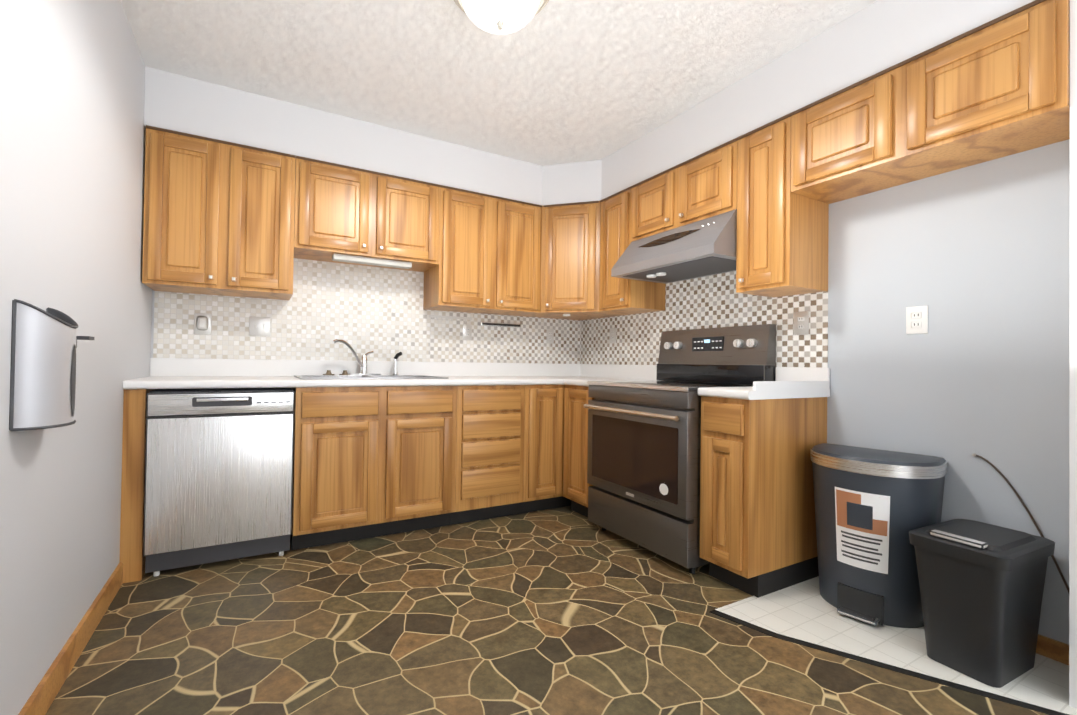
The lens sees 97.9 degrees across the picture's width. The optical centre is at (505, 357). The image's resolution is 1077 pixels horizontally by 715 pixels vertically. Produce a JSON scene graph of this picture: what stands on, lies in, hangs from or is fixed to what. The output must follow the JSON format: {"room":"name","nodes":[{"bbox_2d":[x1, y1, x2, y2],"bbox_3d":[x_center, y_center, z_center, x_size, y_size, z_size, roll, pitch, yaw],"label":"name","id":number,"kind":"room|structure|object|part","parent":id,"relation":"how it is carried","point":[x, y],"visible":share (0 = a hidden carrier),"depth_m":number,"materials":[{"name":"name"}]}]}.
{"room":"kitchen","nodes":[
{"label":"kitchen","id":0,"kind":"room"},
{"bbox_2d":[0,0,151,714],"bbox_3d":[-0.872,-0.243,0.428,0.100,2.510,5.200,1,-1,-28],"label":"wall","id":1,"kind":"structure","parent":0,"point":[72,130],"depth_m":1.47,"materials":[{"name":"grey paint"}]},
{"bbox_2d":[9,299,94,430],"bbox_3d":[-1.218,0.019,1.269,0.097,0.322,0.260,1,-1,-28],"label":"wall-mounted dispenser","id":2,"kind":"object","parent":1,"relation":"attached to","point":[43,370],"visible":1,"depth_m":1.18,"materials":[{"name":"silver metal"}]},
{"bbox_2d":[18,563,122,714],"bbox_3d":[-0.695,0.965,0.171,0.014,0.095,4.388,1,-1,-28],"label":"baseboard","id":3,"kind":"structure","parent":1,"relation":"attached to","point":[40,700],"depth_m":1.52,"materials":[{"name":"brown wood"}]},
{"bbox_2d":[151,290,154,357],"bbox_3d":[-0.694,-0.206,3.415,3.032,2.510,0.100,1,-1,-28],"label":"wall","id":4,"kind":"structure","parent":0,"point":[152,322],"depth_m":2.66,"materials":[{"name":"grey paint"}]},
{"bbox_2d":[142,125,295,299],"bbox_3d":[-1.596,-0.775,2.670,0.699,0.804,0.365,1,-1,-28],"label":"upper cabinet","id":5,"kind":"object","parent":4,"relation":"attached to","point":[218,217],"visible":1,"depth_m":2.53,"materials":[{"name":"brown wood"}]},
{"bbox_2d":[294,156,439,271],"bbox_3d":[-0.895,-0.896,3.045,0.883,0.532,0.365,1,-1,-28],"label":"upper cabinet","id":6,"kind":"object","parent":4,"relation":"attached to","point":[345,209],"visible":1,"depth_m":2.89,"materials":[{"name":"brown wood"}]},
{"bbox_2d":[332,253,411,268],"bbox_3d":[-0.842,-0.612,2.983,0.490,0.036,0.065,1,-1,-28],"label":"under-cabinet light","id":7,"kind":"object","parent":6,"relation":"attached to","point":[369,261],"visible":1,"depth_m":2.96,"materials":[{"name":"grey plastic"}]},
{"bbox_2d":[153,258,580,363],"bbox_3d":[-0.663,-0.298,3.372,3.019,0.655,0.006,1,-1,-28],"label":"wall tile","id":8,"kind":"structure","parent":4,"relation":"attached to","point":[381,313],"depth_m":3.16,"materials":[{"name":"tile"}]},
{"bbox_2d":[194,313,210,334],"bbox_3d":[-1.782,-0.199,2.752,0.085,0.125,0.030,1,-1,-28],"label":"plug","id":9,"kind":"object","parent":8,"relation":"attached to","point":[202,323],"visible":1,"depth_m":2.75,"materials":[{"name":"white plastic"}]},
{"bbox_2d":[249,316,270,335],"bbox_3d":[-1.521,-0.194,2.902,0.118,0.118,0.012,1,-1,-28],"label":"switch plate","id":10,"kind":"object","parent":8,"relation":"attached to","point":[259,326],"visible":1,"depth_m":2.90,"materials":[{"name":"white plastic"}]},
{"bbox_2d":[429,315,471,321],"bbox_3d":[-0.400,-0.287,3.491,0.340,0.037,0.032,1,-1,-28],"label":"hook rail","id":11,"kind":"object","parent":8,"relation":"attached to","point":[451,318],"visible":0.92,"depth_m":3.49,"materials":[{"name":"silver metal"}]},
{"bbox_2d":[463,324,471,339],"bbox_3d":[-0.287,-0.193,3.563,0.075,0.118,0.009,1,-1,-28],"label":"electrical outlet","id":12,"kind":"object","parent":8,"relation":"attached to","point":[467,331],"visible":1,"depth_m":3.56,"materials":[{"name":"white plastic"}]},
{"bbox_2d":[480,322,520,327],"bbox_3d":[-0.032,-0.258,3.693,0.360,0.030,0.022,1,-1,-28],"label":"rail","id":13,"kind":"object","parent":8,"relation":"attached to","point":[500,324],"visible":0.98,"depth_m":3.68,"materials":[{"name":"silver metal"}]},
{"bbox_2d":[546,329,553,342],"bbox_3d":[0.378,-0.179,3.920,0.070,0.118,0.009,1,-1,-28],"label":"electrical outlet","id":14,"kind":"object","parent":8,"relation":"attached to","point":[550,335],"visible":1,"depth_m":3.92,"materials":[{"name":"beige plastic"}]},
{"bbox_2d":[423,185,541,315],"bbox_3d":[-0.151,-0.745,3.443,0.805,0.804,0.365,1,-1,-28],"label":"upper cabinet","id":15,"kind":"object","parent":4,"relation":"attached to","point":[489,254],"visible":1,"depth_m":3.29,"materials":[{"name":"brown wood"}]},
{"bbox_2d":[523,201,630,319],"bbox_3d":[0.545,-0.732,3.665,0.628,0.804,0.629,1,-1,-28],"label":"upper cabinet","id":16,"kind":"object","parent":4,"relation":"attached to","point":[570,259],"visible":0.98,"depth_m":3.43,"materials":[{"name":"brown wood"}]},
{"bbox_2d":[121,0,876,165],"bbox_3d":[0.527,-1.519,1.181,3.232,0.100,5.200,1,-1,-28],"label":"ceiling","id":17,"kind":"structure","parent":0,"point":[553,82],"depth_m":2.29,"materials":[{"name":"white paint"}]},
{"bbox_2d":[454,0,548,34],"bbox_3d":[-0.018,-1.376,1.827,0.430,0.185,0.430,1,-1,-28],"label":"ceiling light","id":18,"kind":"object","parent":17,"relation":"in","point":[542,4],"depth_m":1.81,"materials":[{"name":"beige glass"}]},
{"bbox_3d":[-0.018,-1.362,1.827,0.316,0.115,0.316,1,-1,-28],"label":"recessed ceiling light shade","id":19,"kind":"part","parent":18,"relation":"part of","materials":[{"name":"white glass"}]},
{"bbox_2d":[45,506,1047,714],"bbox_3d":[0.489,1.091,1.152,3.232,0.100,5.200,1,-1,-28],"label":"floor","id":20,"kind":"structure","parent":0,"point":[566,610],"depth_m":1.70,"materials":[{"name":"stone"}]},
{"bbox_2d":[120,389,156,582],"bbox_3d":[-1.839,0.584,2.397,0.081,0.874,0.609,1,-1,-28],"label":"filler panel","id":21,"kind":"object","parent":20,"relation":"on","point":[132,559],"visible":0.43,"depth_m":2.13,"materials":[{"name":"brown wood"}]},
{"bbox_2d":[143,388,293,576],"bbox_3d":[-1.510,0.596,2.537,0.616,0.863,0.614,1,-1,-28],"label":"dishwasher","id":22,"kind":"object","parent":20,"relation":"on","point":[218,474],"visible":1,"depth_m":2.26,"materials":[{"name":"grey metal"}]},
{"bbox_2d":[290,386,456,549],"bbox_3d":[-0.842,0.604,2.919,0.907,0.874,0.627,1,-1,-28],"label":"base cabinet","id":23,"kind":"object","parent":20,"relation":"on","point":[369,462],"visible":1,"depth_m":2.62,"materials":[{"name":"brown wood"}]},
{"bbox_2d":[450,385,524,524],"bbox_3d":[-0.228,0.617,3.247,0.482,0.874,0.627,1,-1,-28],"label":"drawers","id":24,"kind":"object","parent":20,"relation":"on","point":[489,451],"visible":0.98,"depth_m":2.97,"materials":[{"name":"brown wood"}]},
{"bbox_2d":[518,385,570,513],"bbox_3d":[0.394,0.630,3.580,0.924,0.874,0.627,1,-1,-28],"label":"base cabinet","id":25,"kind":"object","parent":20,"relation":"on","point":[543,445],"visible":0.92,"depth_m":3.17,"materials":[{"name":"brown wood"}]},
{"bbox_2d":[123,358,562,388],"bbox_3d":[-0.520,0.100,3.078,3.029,0.145,0.656,1,-1,-28],"label":"countertop","id":26,"kind":"structure","parent":25,"relation":"on","point":[203,373],"depth_m":2.87,"materials":[{"name":"white"}]},
{"bbox_2d":[294,339,448,378],"bbox_3d":[-0.840,0.025,2.923,0.844,0.275,0.504,1,-1,-28],"label":"sink","id":27,"kind":"object","parent":26,"relation":"in","point":[363,364],"visible":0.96,"depth_m":3.02,"materials":[{"name":"grey metal"}]},
{"bbox_2d":[563,364,656,386],"bbox_3d":[0.766,0.120,3.214,0.634,0.145,0.316,1,-1,-28],"label":"countertop","id":28,"kind":"structure","parent":25,"relation":"on","point":[573,374],"depth_m":3.58,"materials":[{"name":"white"}]},
{"bbox_2d":[563,385,593,516],"bbox_3d":[0.749,0.631,3.229,0.627,0.874,0.361,1,-1,-28],"label":"base cabinet","id":29,"kind":"object","parent":20,"relation":"on","point":[576,485],"visible":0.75,"depth_m":3.11,"materials":[{"name":"brown wood"}]},
{"bbox_2d":[584,324,775,573],"bbox_3d":[0.963,0.440,2.702,0.734,1.250,0.761,1,-1,-28],"label":"range","id":30,"kind":"object","parent":20,"relation":"on","point":[644,458],"visible":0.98,"depth_m":2.54,"materials":[{"name":"black metal"}]},
{"bbox_2d":[700,396,826,597],"bbox_3d":[1.258,0.627,2.279,0.627,0.874,0.250,1,-1,-28],"label":"base cabinet","id":31,"kind":"object","parent":20,"relation":"on","point":[758,538],"visible":0.98,"depth_m":2.13,"materials":[{"name":"brown wood"}]},
{"bbox_2d":[698,367,829,399],"bbox_3d":[1.266,0.117,2.278,0.634,0.145,0.263,1,-1,-28],"label":"countertop","id":32,"kind":"structure","parent":31,"relation":"on","point":[791,382],"depth_m":2.20,"materials":[{"name":"white"}]},
{"bbox_2d":[710,610,1068,714],"bbox_3d":[1.347,1.057,1.551,0.520,0.002,1.155,1,-1,-28],"label":"floor patch edge","id":33,"kind":"structure","parent":20,"relation":"on","point":[905,671],"depth_m":1.59,"materials":[{"name":"black rubber"}]},
{"bbox_2d":[715,576,1076,714],"bbox_3d":[1.500,1.059,1.633,0.797,0.003,1.155,1,-1,-28],"label":"floor","id":34,"kind":"structure","parent":20,"relation":"on","point":[805,611],"depth_m":1.75,"materials":[{"name":"white tile"}]},
{"bbox_2d":[810,443,947,627],"bbox_3d":[1.536,0.733,1.980,0.346,0.657,0.454,1,-1,-40],"label":"trash can","id":35,"kind":"object","parent":34,"relation":"on","point":[873,507],"visible":0.92,"depth_m":1.87,"materials":[{"name":"grey plastic"}]},
{"bbox_2d":[909,519,1054,687],"bbox_3d":[1.662,0.832,1.638,0.390,0.454,0.265,1,-1,-25],"label":"trash can","id":36,"kind":"object","parent":34,"relation":"on","point":[981,584],"visible":1,"depth_m":1.55,"materials":[{"name":"black plastic"}]},
{"bbox_2d":[144,0,1034,205],"bbox_3d":[0.015,-1.313,2.131,3.032,0.305,2.840,1,-1,-28],"label":"soffit","id":37,"kind":"structure","parent":0,"point":[877,36],"depth_m":2.59,"materials":[{"name":"white paint"}]},
{"bbox_2d":[827,139,1069,644],"bbox_3d":[1.889,-0.186,1.905,0.100,2.510,5.200,1,-1,-28],"label":"wall","id":38,"kind":"structure","parent":0,"point":[975,259],"depth_m":1.86,"materials":[{"name":"grey paint"}]},
{"bbox_2d":[599,186,665,313],"bbox_3d":[0.885,-0.731,3.308,0.365,0.804,0.319,1,-1,-28],"label":"upper cabinet","id":39,"kind":"object","parent":38,"relation":"attached to","point":[623,295],"visible":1,"depth_m":3.21,"materials":[{"name":"brown wood"}]},
{"bbox_2d":[631,138,736,241],"bbox_3d":[1.145,-0.950,2.830,0.365,0.369,0.767,1,-1,-28],"label":"upper cabinet","id":40,"kind":"object","parent":38,"relation":"attached to","point":[702,186],"visible":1,"depth_m":2.69,"materials":[{"name":"brown wood"}]},
{"bbox_2d":[611,209,736,283],"bbox_3d":[1.083,-0.635,2.796,0.493,0.263,0.764,1,-1,-28],"label":"range hood","id":41,"kind":"object","parent":40,"relation":"attached to","point":[702,248],"visible":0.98,"depth_m":2.65,"materials":[{"name":"silver metal"}]},
{"bbox_2d":[581,271,827,380],"bbox_3d":[1.135,-0.192,3.202,0.006,0.670,1.988,1,-1,-28],"label":"wall tiles","id":42,"kind":"structure","parent":38,"relation":"attached to","point":[715,301],"depth_m":2.93,"materials":[{"name":"tile"}]},
{"bbox_2d":[610,328,615,342],"bbox_3d":[0.854,-0.175,3.710,0.009,0.118,0.075,1,-1,-28],"label":"electrical outlet","id":43,"kind":"object","parent":42,"relation":"attached to","point":[612,335],"visible":1,"depth_m":3.71,"materials":[{"name":"beige plastic"}]},
{"bbox_2d":[794,311,808,334],"bbox_3d":[1.538,-0.180,2.432,0.009,0.118,0.075,1,-1,-28],"label":"electrical outlet","id":44,"kind":"object","parent":42,"relation":"attached to","point":[801,322],"visible":1,"depth_m":2.43,"materials":[{"name":"beige plastic"}]},
{"bbox_2d":[736,113,828,296],"bbox_3d":[1.388,-0.735,2.367,0.365,0.804,0.273,1,-1,-28],"label":"upper cabinet","id":45,"kind":"object","parent":38,"relation":"attached to","point":[782,239],"visible":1,"depth_m":2.27,"materials":[{"name":"brown wood"}]},
{"bbox_2d":[906,306,927,333],"bbox_3d":[1.769,-0.161,2.011,0.009,0.118,0.075,1,-1,-28],"label":"outlet","id":46,"kind":"object","parent":38,"relation":"attached to","point":[916,319],"visible":1,"depth_m":2.01,"materials":[{"name":"white plastic"}]},
{"bbox_2d":[790,0,1069,203],"bbox_3d":[1.665,-0.954,1.881,0.343,0.369,0.842,1,-1,-28],"label":"upper cabinet","id":47,"kind":"object","parent":38,"relation":"attached to","point":[998,87],"visible":1,"depth_m":1.71,"materials":[{"name":"brown wood"}]},
{"bbox_2d":[972,453,1068,592],"bbox_3d":[1.901,0.605,1.729,0.014,0.457,0.259,1,-1,-28],"label":"cord","id":48,"kind":"object","parent":38,"relation":"attached to","point":[1031,517],"visible":0.88,"depth_m":1.71,"materials":[{"name":"brown plastic"}]},
{"bbox_2d":[1036,634,1068,664],"bbox_3d":[1.783,1.033,1.937,0.012,0.070,0.842,1,-1,-28],"label":"baseboard","id":49,"kind":"structure","parent":38,"relation":"attached to","point":[1053,649],"depth_m":1.65,"materials":[{"name":"brown wood"}]},
{"bbox_2d":[1069,0,1076,708],"bbox_3d":[1.939,-0.191,1.376,0.310,2.510,0.300,1,-1,-28],"label":"wall","id":50,"kind":"structure","parent":0,"point":[1073,410],"depth_m":1.43,"materials":[{"name":"white paint"}]}
]}

